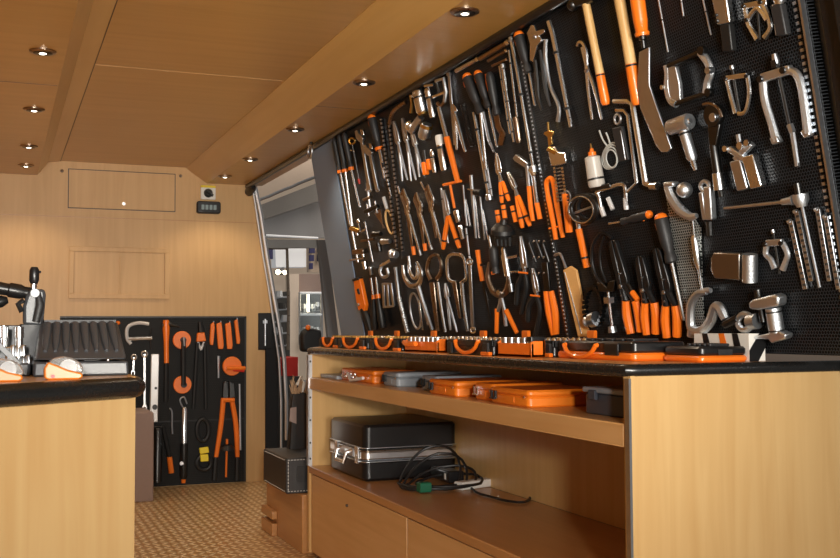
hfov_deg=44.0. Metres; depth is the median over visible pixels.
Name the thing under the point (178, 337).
cup
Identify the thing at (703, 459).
workbench
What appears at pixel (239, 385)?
lever
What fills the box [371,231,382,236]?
socket
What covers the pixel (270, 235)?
tube light
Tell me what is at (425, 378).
box
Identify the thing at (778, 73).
gear puller
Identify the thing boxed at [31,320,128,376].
case
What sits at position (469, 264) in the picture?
wrench
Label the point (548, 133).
caliper
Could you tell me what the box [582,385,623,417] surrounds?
tub
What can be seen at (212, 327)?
knife
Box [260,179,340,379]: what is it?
wall
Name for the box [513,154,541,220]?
pliers
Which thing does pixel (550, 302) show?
screwdriver
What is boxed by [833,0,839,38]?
trim
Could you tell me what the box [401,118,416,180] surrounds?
snips
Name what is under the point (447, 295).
pliers
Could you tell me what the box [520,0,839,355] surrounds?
board
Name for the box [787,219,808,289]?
bar
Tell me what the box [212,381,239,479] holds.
cutter
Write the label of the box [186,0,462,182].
ceiling
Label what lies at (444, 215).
rod
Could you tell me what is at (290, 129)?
recessed light
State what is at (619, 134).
file
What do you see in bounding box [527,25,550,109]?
pliers
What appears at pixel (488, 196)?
socket
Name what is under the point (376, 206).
bar
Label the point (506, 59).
ratchet
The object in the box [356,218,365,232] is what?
tool
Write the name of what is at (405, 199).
pliers
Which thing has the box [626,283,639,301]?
handle
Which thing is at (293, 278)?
column
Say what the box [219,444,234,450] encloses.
cup
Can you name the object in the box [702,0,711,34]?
probe
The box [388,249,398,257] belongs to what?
roller
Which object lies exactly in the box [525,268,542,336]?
pliers
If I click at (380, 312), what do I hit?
screwdriver
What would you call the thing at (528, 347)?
tray
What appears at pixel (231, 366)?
single suction lifter
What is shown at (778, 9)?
tube
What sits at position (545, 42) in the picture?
bar
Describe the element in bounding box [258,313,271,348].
wall panel
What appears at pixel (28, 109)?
recessed light
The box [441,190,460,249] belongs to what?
pliers
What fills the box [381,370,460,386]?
box
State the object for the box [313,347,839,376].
countertop
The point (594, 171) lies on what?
oil bottle
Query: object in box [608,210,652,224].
screwdriver
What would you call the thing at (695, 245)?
probe
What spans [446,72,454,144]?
wrench
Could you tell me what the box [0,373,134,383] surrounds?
countertop
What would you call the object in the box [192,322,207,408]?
pruning shears
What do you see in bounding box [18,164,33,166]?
recessed light
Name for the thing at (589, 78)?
pliers
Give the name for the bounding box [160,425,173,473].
screwdriver
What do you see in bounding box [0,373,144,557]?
bench
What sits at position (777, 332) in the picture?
clamp
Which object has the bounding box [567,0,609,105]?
hammer
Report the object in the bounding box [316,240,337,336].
post
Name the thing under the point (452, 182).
key
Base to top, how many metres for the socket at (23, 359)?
0.020 m
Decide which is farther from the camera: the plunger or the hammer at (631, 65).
the plunger
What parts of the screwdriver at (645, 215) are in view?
handle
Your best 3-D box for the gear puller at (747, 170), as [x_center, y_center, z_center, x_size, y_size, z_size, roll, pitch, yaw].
[0.756,-0.273,2.424,0.046,0.132,0.097,1,-3,-28]
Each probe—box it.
[658,0,668,51]
[680,0,683,15]
[691,220,708,289]
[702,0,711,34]
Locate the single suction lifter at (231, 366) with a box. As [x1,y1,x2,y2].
[222,357,245,375]
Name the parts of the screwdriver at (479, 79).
handle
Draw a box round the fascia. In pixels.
[299,274,320,291]
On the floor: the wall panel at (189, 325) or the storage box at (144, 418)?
the storage box at (144, 418)
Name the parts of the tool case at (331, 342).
handle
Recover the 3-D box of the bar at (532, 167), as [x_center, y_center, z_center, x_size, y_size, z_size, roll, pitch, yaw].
[0.332,-0.562,3.346,0.098,0.437,0.024,1,-3,-21]
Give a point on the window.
(312, 256)
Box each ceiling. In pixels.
[0,0,77,174]
[37,0,115,174]
[60,0,375,167]
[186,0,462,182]
[209,0,548,185]
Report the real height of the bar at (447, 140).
0.294 m
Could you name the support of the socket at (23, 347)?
attached to the socket at (12, 347)
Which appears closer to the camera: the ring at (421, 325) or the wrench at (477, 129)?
the wrench at (477, 129)
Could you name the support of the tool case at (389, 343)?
on the workbench
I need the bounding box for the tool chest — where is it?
[280,356,297,375]
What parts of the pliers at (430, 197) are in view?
jaw plate, release lever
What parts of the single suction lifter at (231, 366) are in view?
handle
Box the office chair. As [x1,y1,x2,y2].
[299,325,320,353]
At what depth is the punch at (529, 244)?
3.44 m
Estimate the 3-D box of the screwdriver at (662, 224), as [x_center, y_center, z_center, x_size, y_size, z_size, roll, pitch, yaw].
[0.658,-0.033,2.742,0.076,0.287,0.039,-1,-3,18]
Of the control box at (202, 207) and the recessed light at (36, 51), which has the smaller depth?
the recessed light at (36, 51)
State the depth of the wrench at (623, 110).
2.84 m
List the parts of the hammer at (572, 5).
wooden handle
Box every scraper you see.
[485,72,505,144]
[630,0,672,151]
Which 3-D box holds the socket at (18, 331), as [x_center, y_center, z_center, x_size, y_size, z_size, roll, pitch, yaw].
[-0.755,0.112,1.957,0.019,0.044,0.018,1,-3,-22]
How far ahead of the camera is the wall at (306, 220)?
9.10 m
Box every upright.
[520,60,569,336]
[792,0,839,291]
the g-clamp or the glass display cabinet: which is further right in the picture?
the glass display cabinet
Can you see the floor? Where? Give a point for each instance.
(221, 520)
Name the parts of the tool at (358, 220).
stem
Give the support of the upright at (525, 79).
attached to the wall at (817, 4)
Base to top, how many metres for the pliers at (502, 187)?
0.171 m
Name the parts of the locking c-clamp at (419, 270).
swivel post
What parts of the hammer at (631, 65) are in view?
wooden handle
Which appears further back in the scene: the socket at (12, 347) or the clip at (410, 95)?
the clip at (410, 95)
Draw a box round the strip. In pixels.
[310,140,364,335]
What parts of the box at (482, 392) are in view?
embossed plate, lid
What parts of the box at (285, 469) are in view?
panel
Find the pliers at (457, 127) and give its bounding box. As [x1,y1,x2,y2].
[451,104,466,151]
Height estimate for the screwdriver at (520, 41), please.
0.240 m
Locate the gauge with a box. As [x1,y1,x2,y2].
[374,209,384,227]
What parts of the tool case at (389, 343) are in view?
handle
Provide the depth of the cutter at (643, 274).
2.86 m
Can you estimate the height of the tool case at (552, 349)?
0.074 m
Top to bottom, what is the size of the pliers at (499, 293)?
0.258 m
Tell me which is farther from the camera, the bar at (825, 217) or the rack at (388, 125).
the rack at (388, 125)
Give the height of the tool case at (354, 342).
0.074 m
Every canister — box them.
[412,89,427,115]
[424,83,436,117]
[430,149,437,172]
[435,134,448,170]
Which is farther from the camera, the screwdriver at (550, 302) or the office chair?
the office chair
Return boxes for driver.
[332,138,350,225]
[337,135,354,235]
[342,133,360,206]
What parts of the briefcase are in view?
handle, handle plate, aluminium frame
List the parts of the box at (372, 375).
carry handle, lid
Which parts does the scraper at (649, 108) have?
handle, blade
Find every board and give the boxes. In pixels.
[271,248,305,267]
[336,34,565,337]
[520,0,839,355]
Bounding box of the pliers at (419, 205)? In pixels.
[413,192,432,250]
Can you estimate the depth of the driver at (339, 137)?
5.00 m
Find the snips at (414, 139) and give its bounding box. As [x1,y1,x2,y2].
[410,133,424,176]
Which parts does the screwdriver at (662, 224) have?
handle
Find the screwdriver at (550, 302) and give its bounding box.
[532,240,558,334]
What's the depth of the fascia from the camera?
9.94 m
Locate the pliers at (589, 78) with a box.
[576,40,602,119]
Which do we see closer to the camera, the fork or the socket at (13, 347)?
the socket at (13, 347)
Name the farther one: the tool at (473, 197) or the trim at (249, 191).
the trim at (249, 191)
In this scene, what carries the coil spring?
hanging from the board at (468, 163)
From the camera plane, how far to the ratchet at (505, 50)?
3.42 m
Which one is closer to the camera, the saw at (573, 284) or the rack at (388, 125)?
the saw at (573, 284)
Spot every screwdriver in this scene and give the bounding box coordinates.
[160,425,173,473]
[367,114,384,178]
[370,278,378,330]
[375,277,385,328]
[462,72,487,169]
[474,70,497,146]
[488,235,499,274]
[514,30,535,105]
[532,240,558,334]
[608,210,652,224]
[654,213,685,320]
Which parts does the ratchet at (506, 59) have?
handle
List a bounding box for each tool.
[0,267,45,372]
[217,356,219,377]
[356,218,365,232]
[379,150,391,195]
[469,175,479,237]
[481,112,494,152]
[590,182,628,216]
[712,0,736,51]
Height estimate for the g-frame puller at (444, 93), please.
0.108 m
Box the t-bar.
[360,222,374,261]
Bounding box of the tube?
[771,0,790,35]
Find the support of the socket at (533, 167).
attached to the bar at (532, 167)
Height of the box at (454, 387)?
0.048 m
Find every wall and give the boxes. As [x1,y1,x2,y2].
[0,161,273,486]
[259,201,324,237]
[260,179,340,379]
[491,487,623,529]
[814,0,839,158]
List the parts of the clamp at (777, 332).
arm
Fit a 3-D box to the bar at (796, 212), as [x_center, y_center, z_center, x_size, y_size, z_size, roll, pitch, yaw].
[0.852,-0.075,2.309,0.042,0.162,0.017,0,-3,-4]
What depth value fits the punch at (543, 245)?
3.35 m
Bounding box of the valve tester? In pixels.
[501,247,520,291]
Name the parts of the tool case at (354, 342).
handle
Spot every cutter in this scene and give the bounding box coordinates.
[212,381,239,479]
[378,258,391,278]
[609,239,641,333]
[636,255,660,334]
[653,248,681,337]
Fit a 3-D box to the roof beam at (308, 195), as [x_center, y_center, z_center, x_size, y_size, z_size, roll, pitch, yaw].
[-1.071,-0.688,8.914,0.880,0.502,0.050,1,-3,-22]
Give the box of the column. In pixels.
[285,274,298,375]
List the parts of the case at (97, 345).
rail, lid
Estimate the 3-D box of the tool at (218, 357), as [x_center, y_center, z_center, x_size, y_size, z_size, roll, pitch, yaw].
[-1.316,0.574,6.783,0.022,0.143,0.022,0,-3,1]
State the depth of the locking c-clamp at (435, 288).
4.21 m
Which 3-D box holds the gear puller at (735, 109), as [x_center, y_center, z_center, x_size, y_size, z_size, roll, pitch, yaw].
[0.741,-0.439,2.413,0.031,0.120,0.075,1,-3,-27]
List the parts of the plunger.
stem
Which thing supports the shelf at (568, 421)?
attached to the workbench
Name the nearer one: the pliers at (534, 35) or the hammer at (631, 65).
the hammer at (631, 65)
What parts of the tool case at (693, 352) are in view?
label plate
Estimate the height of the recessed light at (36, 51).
0.012 m
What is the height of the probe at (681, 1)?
0.059 m
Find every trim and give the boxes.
[0,214,246,222]
[61,0,117,158]
[102,65,278,80]
[245,0,568,187]
[245,185,255,195]
[253,186,287,447]
[819,0,839,126]
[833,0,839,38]
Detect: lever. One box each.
[238,384,241,449]
[546,20,572,127]
[566,104,571,121]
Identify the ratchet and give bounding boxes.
[454,56,479,72]
[478,39,509,60]
[487,47,509,62]
[491,57,508,66]
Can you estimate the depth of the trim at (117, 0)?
4.22 m
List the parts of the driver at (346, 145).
handle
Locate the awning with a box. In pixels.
[257,159,314,200]
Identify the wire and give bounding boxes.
[599,130,618,169]
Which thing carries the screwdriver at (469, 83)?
hanging from the board at (468, 163)
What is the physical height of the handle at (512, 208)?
0.058 m
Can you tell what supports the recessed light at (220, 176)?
in the ceiling at (449, 35)
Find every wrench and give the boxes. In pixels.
[131,354,136,374]
[141,350,147,408]
[355,129,371,191]
[363,143,379,191]
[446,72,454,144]
[466,258,475,333]
[472,112,493,200]
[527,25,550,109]
[547,146,572,232]
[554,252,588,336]
[568,193,603,224]
[582,285,605,328]
[590,231,616,332]
[612,98,660,190]
[615,108,638,192]
[702,102,725,196]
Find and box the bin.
[278,376,301,447]
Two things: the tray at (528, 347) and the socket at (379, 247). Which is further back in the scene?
the socket at (379, 247)
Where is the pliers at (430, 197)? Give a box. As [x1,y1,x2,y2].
[425,184,441,244]
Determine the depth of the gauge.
4.70 m
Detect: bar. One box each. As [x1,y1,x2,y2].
[363,201,379,215]
[437,106,459,183]
[498,66,510,133]
[500,63,514,141]
[508,36,537,171]
[508,50,517,115]
[543,39,560,121]
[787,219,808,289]
[793,209,814,281]
[814,207,832,280]
[822,214,839,288]
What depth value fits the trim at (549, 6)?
3.87 m
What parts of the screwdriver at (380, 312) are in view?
handle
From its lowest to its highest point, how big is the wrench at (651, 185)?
0.266 m
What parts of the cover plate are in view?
plate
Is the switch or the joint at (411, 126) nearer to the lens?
the joint at (411, 126)
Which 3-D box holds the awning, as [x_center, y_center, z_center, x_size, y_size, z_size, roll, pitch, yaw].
[-1.075,-1.374,9.367,1.124,1.734,2.810,0,-3,-11]
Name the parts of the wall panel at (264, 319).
latch rod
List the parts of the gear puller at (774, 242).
leg, leg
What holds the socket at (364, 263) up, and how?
attached to the board at (468, 163)
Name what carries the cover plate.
hanging from the board at (812, 314)
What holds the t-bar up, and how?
hanging from the board at (468, 163)
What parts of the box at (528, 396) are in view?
embossed plate, lid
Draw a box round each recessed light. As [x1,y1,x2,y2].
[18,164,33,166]
[20,144,37,148]
[23,107,44,112]
[29,48,56,55]
[218,175,231,177]
[242,158,257,160]
[286,127,303,131]
[352,79,374,85]
[450,6,479,16]
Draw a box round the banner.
[269,250,272,258]
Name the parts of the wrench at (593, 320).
knob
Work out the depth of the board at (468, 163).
3.97 m
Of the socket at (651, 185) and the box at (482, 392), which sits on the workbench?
the box at (482, 392)
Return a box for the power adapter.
[431,466,463,482]
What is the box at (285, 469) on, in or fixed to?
on the step
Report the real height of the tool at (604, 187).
0.093 m
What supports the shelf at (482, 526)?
attached to the workbench
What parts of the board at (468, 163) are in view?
angle bracket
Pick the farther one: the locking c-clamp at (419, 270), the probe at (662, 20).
the locking c-clamp at (419, 270)
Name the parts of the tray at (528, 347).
corner lid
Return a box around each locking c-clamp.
[401,256,433,330]
[425,253,446,331]
[446,252,469,330]
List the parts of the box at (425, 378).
lid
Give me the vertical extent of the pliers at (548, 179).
0.200 m
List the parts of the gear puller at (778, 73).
leg, leg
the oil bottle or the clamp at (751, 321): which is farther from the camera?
the oil bottle
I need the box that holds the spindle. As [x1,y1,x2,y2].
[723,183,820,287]
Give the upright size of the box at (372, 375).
0.051 m
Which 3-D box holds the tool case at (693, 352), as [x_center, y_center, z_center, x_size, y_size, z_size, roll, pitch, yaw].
[0.685,0.176,2.495,0.140,0.043,0.153,1,-3,-22]
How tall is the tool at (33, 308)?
0.203 m
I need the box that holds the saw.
[475,250,491,319]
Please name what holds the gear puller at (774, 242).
hanging from the board at (812, 314)
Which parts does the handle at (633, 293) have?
arm, lever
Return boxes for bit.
[394,267,409,332]
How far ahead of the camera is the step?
4.88 m
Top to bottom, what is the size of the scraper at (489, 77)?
0.250 m
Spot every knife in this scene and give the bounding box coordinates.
[209,321,214,344]
[216,321,223,348]
[225,321,232,348]
[234,318,239,343]
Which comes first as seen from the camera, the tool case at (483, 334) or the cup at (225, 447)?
the tool case at (483, 334)
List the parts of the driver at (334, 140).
handle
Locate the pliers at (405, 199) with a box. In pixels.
[400,188,421,255]
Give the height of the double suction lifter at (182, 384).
0.401 m
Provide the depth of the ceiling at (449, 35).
3.99 m
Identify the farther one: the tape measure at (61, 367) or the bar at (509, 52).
the bar at (509, 52)
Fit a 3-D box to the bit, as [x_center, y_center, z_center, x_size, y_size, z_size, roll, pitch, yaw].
[-0.082,0.093,4.632,0.072,0.295,0.034,0,-3,-9]
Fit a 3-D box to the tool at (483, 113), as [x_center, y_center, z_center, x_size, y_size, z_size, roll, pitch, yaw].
[0.237,-0.509,3.603,0.047,0.144,0.018,-1,-3,15]
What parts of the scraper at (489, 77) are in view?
handle, blade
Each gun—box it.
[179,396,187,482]
[352,276,372,330]
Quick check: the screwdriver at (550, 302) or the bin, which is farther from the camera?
the bin
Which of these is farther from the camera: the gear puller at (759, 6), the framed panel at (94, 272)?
the framed panel at (94, 272)
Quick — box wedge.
[666,198,704,325]
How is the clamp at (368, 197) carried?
hanging from the board at (468, 163)
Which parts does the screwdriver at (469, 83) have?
handle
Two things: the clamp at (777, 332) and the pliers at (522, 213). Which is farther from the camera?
the pliers at (522, 213)
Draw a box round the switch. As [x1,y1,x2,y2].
[200,185,215,199]
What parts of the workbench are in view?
panel, door, door, power strip, panel, edge trim, panel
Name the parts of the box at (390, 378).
lid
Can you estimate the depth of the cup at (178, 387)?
6.66 m
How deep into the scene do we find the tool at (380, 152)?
4.54 m
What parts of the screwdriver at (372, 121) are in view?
handle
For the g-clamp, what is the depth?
6.59 m
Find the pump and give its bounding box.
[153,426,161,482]
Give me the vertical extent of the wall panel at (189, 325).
1.083 m
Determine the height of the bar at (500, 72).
0.225 m
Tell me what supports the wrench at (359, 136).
hanging from the board at (468, 163)
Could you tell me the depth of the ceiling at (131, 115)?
4.25 m
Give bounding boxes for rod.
[440,188,448,242]
[465,228,470,261]
[487,162,492,195]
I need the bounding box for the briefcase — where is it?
[330,414,455,480]
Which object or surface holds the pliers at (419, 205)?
hanging from the board at (468, 163)
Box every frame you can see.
[60,316,245,481]
[382,283,395,307]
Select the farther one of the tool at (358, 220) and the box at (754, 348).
the tool at (358, 220)
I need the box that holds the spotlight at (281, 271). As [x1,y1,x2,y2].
[274,267,285,274]
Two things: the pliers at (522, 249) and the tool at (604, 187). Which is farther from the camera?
the pliers at (522, 249)
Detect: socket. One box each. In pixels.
[0,325,31,375]
[0,326,8,346]
[10,345,15,355]
[14,327,23,346]
[16,347,20,357]
[21,345,26,355]
[21,357,25,362]
[26,355,31,365]
[362,261,367,268]
[368,267,372,274]
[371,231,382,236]
[375,242,381,251]
[380,238,391,244]
[453,209,461,222]
[457,224,465,238]
[485,193,493,200]
[529,165,537,171]
[648,182,660,190]
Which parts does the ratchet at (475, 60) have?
handle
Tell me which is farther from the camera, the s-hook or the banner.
the banner
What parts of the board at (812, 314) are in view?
orange pliers handle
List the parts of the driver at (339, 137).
handle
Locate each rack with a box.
[271,291,289,356]
[378,119,397,248]
[386,124,403,250]
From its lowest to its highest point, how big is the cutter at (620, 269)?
0.272 m
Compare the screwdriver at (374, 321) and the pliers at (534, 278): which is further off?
the screwdriver at (374, 321)
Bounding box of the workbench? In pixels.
[307,346,839,557]
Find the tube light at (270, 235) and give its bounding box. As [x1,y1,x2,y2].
[266,234,317,238]
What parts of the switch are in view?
knob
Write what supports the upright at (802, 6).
attached to the wall at (817, 4)
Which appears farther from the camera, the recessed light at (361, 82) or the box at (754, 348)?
the recessed light at (361, 82)
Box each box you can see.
[135,408,153,501]
[196,201,220,213]
[264,447,307,493]
[341,367,415,383]
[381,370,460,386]
[419,374,501,390]
[427,377,526,396]
[472,381,562,400]
[489,385,586,407]
[694,333,765,361]
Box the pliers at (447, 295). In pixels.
[444,283,457,331]
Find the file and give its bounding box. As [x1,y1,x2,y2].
[612,113,630,161]
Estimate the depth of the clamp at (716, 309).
2.64 m
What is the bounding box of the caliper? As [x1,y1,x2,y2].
[544,122,554,145]
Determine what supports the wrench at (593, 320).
hanging from the board at (812, 314)
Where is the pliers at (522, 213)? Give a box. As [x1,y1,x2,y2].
[507,172,531,227]
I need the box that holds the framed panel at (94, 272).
[68,246,169,298]
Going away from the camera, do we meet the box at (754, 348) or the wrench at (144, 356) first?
the box at (754, 348)
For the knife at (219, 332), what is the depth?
6.78 m
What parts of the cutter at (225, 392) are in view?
arm, arm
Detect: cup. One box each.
[173,331,190,348]
[173,376,191,393]
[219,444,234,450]
[418,122,432,141]
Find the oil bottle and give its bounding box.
[585,143,604,187]
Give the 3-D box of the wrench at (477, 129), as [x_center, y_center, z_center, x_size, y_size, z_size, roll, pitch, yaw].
[0.222,-0.433,3.668,0.076,0.314,0.026,0,-3,-15]
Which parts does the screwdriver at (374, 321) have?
handle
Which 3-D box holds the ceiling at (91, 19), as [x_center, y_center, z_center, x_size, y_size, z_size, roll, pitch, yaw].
[-1.227,-0.850,3.785,0.132,0.137,5.850,1,-3,-22]
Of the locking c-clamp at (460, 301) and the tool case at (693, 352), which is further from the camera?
the locking c-clamp at (460, 301)
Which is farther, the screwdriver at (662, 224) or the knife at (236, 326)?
the knife at (236, 326)
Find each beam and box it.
[257,184,317,220]
[262,239,316,247]
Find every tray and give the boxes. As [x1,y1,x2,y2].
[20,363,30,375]
[321,373,341,378]
[497,337,544,357]
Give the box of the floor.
[134,481,319,557]
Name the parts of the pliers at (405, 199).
jaw plate, release lever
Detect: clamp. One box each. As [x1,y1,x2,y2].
[349,224,366,261]
[362,183,372,206]
[686,288,728,337]
[722,311,763,332]
[749,289,792,342]
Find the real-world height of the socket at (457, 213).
0.050 m
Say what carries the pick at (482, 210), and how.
hanging from the board at (468, 163)
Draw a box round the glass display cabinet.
[298,292,322,344]
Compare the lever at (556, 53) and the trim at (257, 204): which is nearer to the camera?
the lever at (556, 53)
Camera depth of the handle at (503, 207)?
3.57 m
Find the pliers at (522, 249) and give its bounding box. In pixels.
[514,236,528,314]
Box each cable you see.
[195,417,212,471]
[397,444,483,492]
[470,487,530,503]
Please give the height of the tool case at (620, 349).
0.054 m
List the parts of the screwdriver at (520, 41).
handle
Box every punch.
[527,242,536,261]
[535,239,542,257]
[541,243,549,261]
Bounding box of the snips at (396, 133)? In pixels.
[392,121,407,180]
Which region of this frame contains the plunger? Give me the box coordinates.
[219,439,234,476]
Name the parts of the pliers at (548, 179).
arm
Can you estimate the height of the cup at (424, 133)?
0.077 m
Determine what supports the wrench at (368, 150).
hanging from the board at (468, 163)
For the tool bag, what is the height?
0.395 m
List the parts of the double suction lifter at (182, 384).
handle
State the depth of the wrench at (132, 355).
6.58 m
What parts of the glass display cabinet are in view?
post, glass door, post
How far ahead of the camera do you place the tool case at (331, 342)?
4.70 m
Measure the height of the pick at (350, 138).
0.220 m
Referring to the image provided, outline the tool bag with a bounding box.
[287,376,306,448]
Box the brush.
[382,196,393,234]
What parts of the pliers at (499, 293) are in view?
blade, handle, handle, blade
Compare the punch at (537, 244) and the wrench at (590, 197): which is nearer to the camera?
the wrench at (590, 197)
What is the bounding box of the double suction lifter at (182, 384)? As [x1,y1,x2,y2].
[173,331,191,393]
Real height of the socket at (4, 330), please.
0.045 m
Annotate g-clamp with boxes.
[125,321,151,348]
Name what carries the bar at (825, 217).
hanging from the board at (812, 314)
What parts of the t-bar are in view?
cross handle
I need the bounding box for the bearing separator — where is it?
[660,46,714,107]
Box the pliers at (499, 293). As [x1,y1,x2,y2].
[485,262,518,333]
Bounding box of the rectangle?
[268,248,289,349]
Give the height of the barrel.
0.086 m
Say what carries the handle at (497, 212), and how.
attached to the board at (468, 163)
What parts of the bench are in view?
edge trim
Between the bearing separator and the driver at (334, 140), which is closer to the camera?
the bearing separator
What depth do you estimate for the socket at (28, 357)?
1.92 m
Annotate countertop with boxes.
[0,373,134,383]
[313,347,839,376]
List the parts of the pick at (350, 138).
rod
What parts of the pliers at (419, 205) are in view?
jaw plate, release lever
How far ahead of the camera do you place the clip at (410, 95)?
4.15 m
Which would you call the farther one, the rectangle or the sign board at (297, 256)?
the sign board at (297, 256)
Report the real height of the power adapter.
0.045 m
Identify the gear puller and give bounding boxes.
[722,134,766,190]
[723,65,751,115]
[741,0,772,40]
[756,53,813,166]
[762,229,790,273]
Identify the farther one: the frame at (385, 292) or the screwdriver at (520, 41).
the frame at (385, 292)
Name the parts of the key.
cross handle, stem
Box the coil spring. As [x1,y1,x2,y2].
[460,103,474,146]
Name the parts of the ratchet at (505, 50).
handle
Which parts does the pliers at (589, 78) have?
hooked arm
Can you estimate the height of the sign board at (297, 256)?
0.226 m
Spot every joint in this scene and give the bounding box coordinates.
[405,115,423,133]
[663,181,698,220]
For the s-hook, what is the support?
hanging from the wall panel at (189, 325)
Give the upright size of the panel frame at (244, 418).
1.088 m
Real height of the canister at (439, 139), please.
0.140 m
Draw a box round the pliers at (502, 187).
[495,153,510,202]
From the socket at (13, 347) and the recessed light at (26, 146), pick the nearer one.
the socket at (13, 347)
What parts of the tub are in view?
lid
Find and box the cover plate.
[711,252,757,282]
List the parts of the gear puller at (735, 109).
leg, leg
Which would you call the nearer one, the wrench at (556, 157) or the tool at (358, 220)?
the wrench at (556, 157)
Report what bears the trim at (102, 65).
attached to the ceiling at (131, 115)
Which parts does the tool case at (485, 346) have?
handle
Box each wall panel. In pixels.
[60,318,244,486]
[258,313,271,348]
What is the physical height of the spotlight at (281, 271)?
0.081 m
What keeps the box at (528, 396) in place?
on the workbench
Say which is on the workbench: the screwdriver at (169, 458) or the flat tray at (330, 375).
the flat tray at (330, 375)
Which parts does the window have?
pane, pane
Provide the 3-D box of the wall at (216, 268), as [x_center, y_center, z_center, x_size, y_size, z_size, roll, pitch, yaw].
[-1.988,0.230,6.603,2.154,2.200,0.040,1,-3,-22]
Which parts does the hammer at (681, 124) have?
handle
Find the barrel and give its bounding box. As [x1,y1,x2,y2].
[513,117,521,142]
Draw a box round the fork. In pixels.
[698,179,716,235]
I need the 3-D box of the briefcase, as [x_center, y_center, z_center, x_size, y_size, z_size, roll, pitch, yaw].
[-0.139,0.703,4.377,0.460,0.222,0.458,1,-3,-23]
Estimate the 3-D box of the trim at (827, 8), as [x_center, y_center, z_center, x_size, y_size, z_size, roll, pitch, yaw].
[0.917,-0.366,2.151,0.268,1.070,0.066,1,-3,-22]
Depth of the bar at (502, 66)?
3.43 m
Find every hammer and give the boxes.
[161,320,179,401]
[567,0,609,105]
[614,0,639,105]
[665,113,697,170]
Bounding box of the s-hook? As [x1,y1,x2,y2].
[169,408,172,433]
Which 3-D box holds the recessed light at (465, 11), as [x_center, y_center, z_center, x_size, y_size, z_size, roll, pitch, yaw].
[0.137,-0.813,3.171,0.090,0.012,0.090,1,-3,-22]
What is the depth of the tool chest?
8.40 m
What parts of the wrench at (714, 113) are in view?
handle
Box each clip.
[409,94,413,112]
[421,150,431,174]
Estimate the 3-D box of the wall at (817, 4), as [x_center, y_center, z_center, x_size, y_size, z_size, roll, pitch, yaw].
[0.310,-0.299,3.719,0.252,1.025,4.030,1,-3,-22]
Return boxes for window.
[307,248,318,271]
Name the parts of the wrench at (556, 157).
chain, handle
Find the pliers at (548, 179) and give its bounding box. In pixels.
[544,176,564,239]
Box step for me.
[261,483,312,553]
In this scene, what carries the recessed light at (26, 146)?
in the ceiling at (25, 25)
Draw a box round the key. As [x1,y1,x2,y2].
[442,180,461,207]
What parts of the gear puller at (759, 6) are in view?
leg, leg, leg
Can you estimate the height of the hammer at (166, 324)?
0.525 m
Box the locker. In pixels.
[68,168,175,211]
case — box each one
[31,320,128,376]
[319,331,372,347]
[338,331,399,349]
[370,331,436,350]
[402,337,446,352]
[434,331,486,338]
[447,331,530,355]
[545,330,596,356]
[558,338,683,360]
[664,343,746,361]
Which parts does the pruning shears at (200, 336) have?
handle, handle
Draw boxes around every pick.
[348,137,359,183]
[462,185,470,225]
[479,196,487,239]
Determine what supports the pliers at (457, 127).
hanging from the board at (468, 163)
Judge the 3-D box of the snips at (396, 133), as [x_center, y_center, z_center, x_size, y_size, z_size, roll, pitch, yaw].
[-0.084,-0.538,4.353,0.059,0.251,0.042,1,-3,-22]
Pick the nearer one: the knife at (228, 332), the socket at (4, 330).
the socket at (4, 330)
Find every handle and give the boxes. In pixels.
[495,210,500,222]
[501,205,506,217]
[510,205,517,222]
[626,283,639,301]
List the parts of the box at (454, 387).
embossed plate, lid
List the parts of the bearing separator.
threaded rod, threaded rod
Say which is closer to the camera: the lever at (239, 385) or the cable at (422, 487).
the cable at (422, 487)
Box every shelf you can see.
[309,377,623,446]
[309,465,625,557]
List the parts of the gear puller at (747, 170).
stem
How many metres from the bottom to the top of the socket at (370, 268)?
0.041 m
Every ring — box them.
[307,142,312,158]
[409,292,423,329]
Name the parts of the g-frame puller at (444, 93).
arm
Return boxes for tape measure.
[0,358,22,381]
[43,356,82,379]
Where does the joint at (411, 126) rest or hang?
hanging from the board at (468, 163)
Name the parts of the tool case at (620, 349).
handle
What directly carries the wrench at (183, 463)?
hanging from the wall panel at (189, 325)
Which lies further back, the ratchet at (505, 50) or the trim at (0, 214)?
the trim at (0, 214)
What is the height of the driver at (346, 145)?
0.356 m
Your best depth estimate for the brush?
4.61 m
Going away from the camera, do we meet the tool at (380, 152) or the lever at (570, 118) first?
the lever at (570, 118)
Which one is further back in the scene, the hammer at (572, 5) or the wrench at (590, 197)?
the wrench at (590, 197)
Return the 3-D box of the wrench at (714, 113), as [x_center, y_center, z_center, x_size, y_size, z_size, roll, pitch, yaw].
[0.721,-0.313,2.502,0.070,0.227,0.062,2,-4,-37]
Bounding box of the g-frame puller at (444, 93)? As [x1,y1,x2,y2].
[432,77,447,107]

